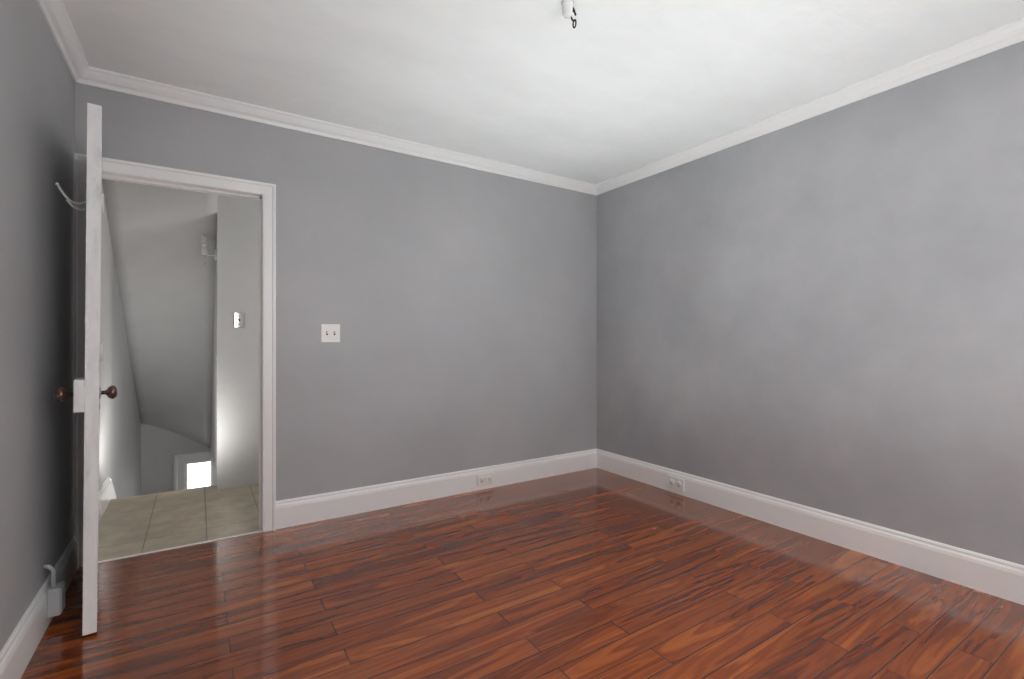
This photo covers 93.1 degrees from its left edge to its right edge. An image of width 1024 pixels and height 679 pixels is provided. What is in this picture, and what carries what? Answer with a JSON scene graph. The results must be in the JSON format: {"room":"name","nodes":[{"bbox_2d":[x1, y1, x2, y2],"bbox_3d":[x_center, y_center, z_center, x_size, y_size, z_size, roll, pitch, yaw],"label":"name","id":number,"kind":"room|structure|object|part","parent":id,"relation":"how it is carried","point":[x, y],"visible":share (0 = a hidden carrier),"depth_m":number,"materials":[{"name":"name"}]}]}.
{"room":"empty bedroom","nodes":[
{"label":"empty bedroom","id":0,"kind":"room"},
{"bbox_2d":[0,0,140,650],"bbox_3d":[-2.021,1.090,1.909,0.280,5.300,8.400,0,0,-33],"label":"wall","id":1,"kind":"structure","parent":0,"point":[37,117],"depth_m":1.90,"materials":[{"name":"grey paint"}]},
{"bbox_2d":[0,536,77,678],"bbox_3d":[-0.972,1.058,0.562,0.018,0.165,4.400,0,0,-33],"label":"baseboard","id":2,"kind":"structure","parent":1,"relation":"attached to","point":[21,645],"depth_m":1.76,"materials":[{"name":"white wood"}]},
{"bbox_2d":[43,564,64,617],"bbox_3d":[-1.842,0.999,1.947,0.062,0.203,0.070,0,0,-33],"label":"electrical outlet box","id":3,"kind":"object","parent":1,"relation":"attached to","point":[56,599],"visible":0.96,"depth_m":1.93,"materials":[{"name":"grey paint"}]},
{"bbox_2d":[35,0,94,85],"bbox_3d":[-0.962,-1.324,0.587,0.062,0.072,4.430,0,0,-33],"label":"crown molding","id":4,"kind":"structure","parent":1,"relation":"attached to","point":[59,24],"depth_m":2.13,"materials":[{"name":"white wood"}]},
{"bbox_2d":[99,477,116,520],"bbox_3d":[-3.211,2.058,3.985,0.018,2.165,3.420,0,0,-33],"label":"baseboard","id":5,"kind":"structure","parent":1,"relation":"attached to","point":[107,494],"depth_m":3.28,"materials":[{"name":"white wood"}]},
{"bbox_2d":[102,179,217,447],"bbox_3d":[-3.077,-0.092,4.370,0.660,2.936,3.120,0,0,-33],"label":"ceiling","id":6,"kind":"structure","parent":0,"point":[166,278],"depth_m":4.14,"materials":[{"name":"paint"}]},
{"bbox_2d":[141,424,209,494],"bbox_3d":[-3.897,1.090,5.637,0.660,5.300,0.100,0,0,-33],"label":"wall","id":7,"kind":"structure","parent":0,"point":[160,447],"depth_m":5.51,"materials":[{"name":"paint"}]},
{"bbox_2d":[174,450,209,490],"bbox_3d":[-3.733,2.380,5.660,0.359,2.120,0.040,0,0,-33],"label":"door frame","id":8,"kind":"structure","parent":7,"relation":"attached to","point":[182,461],"depth_m":5.61,"materials":[{"name":"white wood"}]},
{"bbox_2d":[98,484,261,560],"bbox_3d":[-1.723,1.240,3.456,1.940,0.200,1.225,0,0,-33],"label":"floor","id":9,"kind":"structure","parent":0,"point":[133,525],"depth_m":3.07,"materials":[{"name":"beige tile"}]},
{"bbox_2d":[210,195,233,489],"bbox_3d":[-2.899,1.090,4.794,0.100,5.300,2.600,0,0,-33],"label":"wall","id":10,"kind":"structure","parent":0,"point":[222,408],"depth_m":3.71,"materials":[{"name":"paint"}]},
{"bbox_2d":[201,236,216,264],"bbox_3d":[-2.365,-0.692,3.782,0.102,0.229,0.090,0,0,-33],"label":"sconce","id":11,"kind":"object","parent":10,"relation":"attached to","point":[204,250],"visible":1,"depth_m":3.76,"materials":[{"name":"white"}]},
{"bbox_3d":[-2.387,-0.760,3.768,0.045,0.092,0.045,0,0,-33],"label":"bulb","id":12,"kind":"part","parent":11,"relation":"part of","materials":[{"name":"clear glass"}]},
{"bbox_2d":[234,197,258,486],"bbox_3d":[-1.674,-0.110,4.098,1.160,2.500,0.100,0,0,-33],"label":"wall","id":13,"kind":"structure","parent":0,"point":[234,454],"depth_m":3.78,"materials":[{"name":"paint"}]},
{"bbox_2d":[234,312,244,327],"bbox_3d":[-2.107,-0.150,3.746,0.070,0.117,0.022,0,0,-33],"label":"light switch","id":14,"kind":"object","parent":13,"relation":"attached to","point":[239,320],"visible":1,"depth_m":3.75,"materials":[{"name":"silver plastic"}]},
{"bbox_2d":[75,83,596,500],"bbox_3d":[-0.742,-0.010,3.439,4.090,2.700,0.120,0,0,-33],"label":"wall","id":15,"kind":"structure","parent":0,"point":[457,303],"depth_m":3.36,"materials":[{"name":"grey paint"}]},
{"bbox_2d":[82,103,103,635],"bbox_3d":[-1.860,0.111,2.162,0.052,2.034,0.777,1,0,-40],"label":"door","id":16,"kind":"structure","parent":15,"relation":"in","point":[92,356],"depth_m":1.86,"materials":[{"name":"white paint"}]},
{"bbox_2d":[55,182,85,210],"bbox_3d":[-1.835,-0.591,2.021,0.102,0.108,0.022,1,0,-40],"label":"hook","id":17,"kind":"object","parent":16,"relation":"attached to","point":[69,201],"visible":0.77,"depth_m":2.02,"materials":[{"name":"white metal"}]},
{"bbox_2d":[73,377,97,412],"bbox_3d":[-1.677,0.215,1.909,0.070,0.125,0.157,1,0,-40],"label":"lock","id":18,"kind":"object","parent":16,"relation":"attached to","point":[79,394],"visible":0.85,"depth_m":1.85,"materials":[{"name":"white paint"}]},
{"bbox_2d":[55,385,117,401],"bbox_3d":[-1.680,0.213,1.917,0.187,0.055,0.055,0,0,-40],"label":"doorknob set","id":19,"kind":"object","parent":16,"relation":"attached to","point":[63,394],"depth_m":1.88,"materials":[{"name":"brown metal"}]},
{"bbox_3d":[-2.105,0.083,2.456,0.046,1.650,0.012,1,0,-40],"label":"door hinge","id":20,"kind":"part","parent":16,"relation":"part of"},
{"bbox_2d":[74,153,275,567],"bbox_3d":[-1.844,0.105,2.726,0.915,2.070,0.172,0,0,-33],"label":"door frame","id":21,"kind":"structure","parent":15,"relation":"attached to","point":[267,191],"depth_m":2.79,"materials":[{"name":"white wood"}]},
{"bbox_2d":[98,530,262,562],"bbox_3d":[-1.809,1.138,2.672,0.775,0.004,0.016,0,0,-33],"label":"trim","id":22,"kind":"structure","parent":15,"relation":"attached to","point":[178,546],"depth_m":2.65,"materials":[{"name":"white metal"}]},
{"bbox_2d":[321,324,339,341],"bbox_3d":[-1.153,-0.040,3.088,0.116,0.117,0.022,0,0,-33],"label":"switch plate","id":23,"kind":"object","parent":15,"relation":"attached to","point":[330,332],"visible":1,"depth_m":3.09,"materials":[{"name":"white plastic"}]},
{"bbox_2d":[91,68,594,194],"bbox_3d":[-0.701,-1.324,3.357,3.330,0.072,0.062,0,0,-33],"label":"crown molding","id":24,"kind":"structure","parent":15,"relation":"attached to","point":[104,79],"depth_m":3.00,"materials":[{"name":"white wood"}]},
{"bbox_2d":[276,449,595,528],"bbox_3d":[-0.343,1.058,3.614,2.569,0.165,0.018,0,0,-33],"label":"baseboard","id":25,"kind":"structure","parent":15,"relation":"attached to","point":[330,505],"depth_m":3.40,"materials":[{"name":"white wood"}]},
{"bbox_2d":[477,472,493,485],"bbox_3d":[-0.202,1.062,3.687,0.145,0.088,0.013,0,0,-33],"label":"electrical outlet","id":26,"kind":"object","parent":25,"relation":"attached to","point":[485,478],"visible":1,"depth_m":3.69,"materials":[{"name":"white plastic"}]},
{"bbox_2d":[21,468,1023,678],"bbox_3d":[0.577,1.240,1.400,4.090,0.200,4.725,0,0,-33],"label":"floor","id":27,"kind":"structure","parent":0,"point":[595,573],"depth_m":2.09,"materials":[{"name":"brown wood"}]},
{"bbox_2d":[62,0,1023,183],"bbox_3d":[0.543,-1.460,1.453,4.090,0.200,4.850,0,0,-33],"label":"ceiling","id":28,"kind":"structure","parent":0,"point":[603,90],"depth_m":2.35,"materials":[{"name":"paint"}]},
{"bbox_2d":[561,0,576,28],"bbox_3d":[0.234,-1.316,1.962,0.076,0.090,0.052,0,0,-33],"label":"ceiling light","id":29,"kind":"object","parent":28,"relation":"attached to","point":[568,9],"visible":1,"depth_m":1.94,"materials":[{"name":"white ceramic"}]},
{"bbox_2d":[561,0,573,18],"bbox_3d":[0.224,-1.332,1.955,0.052,0.056,0.052,0,0,-33],"label":"socket","id":30,"kind":"object","parent":29,"relation":"attached to","point":[567,5],"depth_m":1.94,"materials":[{"name":"white plastic"}]},
{"bbox_2d":[597,41,1023,564],"bbox_3d":[2.167,-0.010,2.432,0.300,2.700,4.730,0,0,-33],"label":"wall","id":31,"kind":"structure","parent":0,"point":[824,311],"depth_m":2.66,"materials":[{"name":"grey paint"}]},
{"bbox_2d":[595,18,1023,195],"bbox_3d":[1.933,-1.324,2.459,0.062,0.072,4.430,0,0,-33],"label":"crown molding","id":32,"kind":"structure","parent":31,"relation":"attached to","point":[1012,33],"depth_m":2.63,"materials":[{"name":"white wood"}]},
{"bbox_2d":[596,448,1023,604],"bbox_3d":[1.952,1.058,2.471,0.018,0.165,4.430,0,0,-33],"label":"baseboard","id":33,"kind":"structure","parent":31,"relation":"attached to","point":[997,577],"depth_m":2.64,"materials":[{"name":"white wood"}]},
{"bbox_2d":[668,475,683,490],"bbox_3d":[1.211,1.062,3.587,0.013,0.088,0.145,0,0,-33],"label":"electrical outlet","id":34,"kind":"object","parent":33,"relation":"attached to","point":[676,482],"visible":1,"depth_m":3.58,"materials":[{"name":"white plastic"}]},
{"label":"outside","id":35,"kind":"structure","parent":0,"visible":0},
{"bbox_2d":[187,462,209,488],"bbox_3d":[-3.879,2.445,6.006,0.430,2.190,0.001,0,0,-33],"label":"window","id":36,"kind":"structure","parent":35,"point":[198,474],"depth_m":6.00,"materials":[{"name":"white glass"}]}
]}

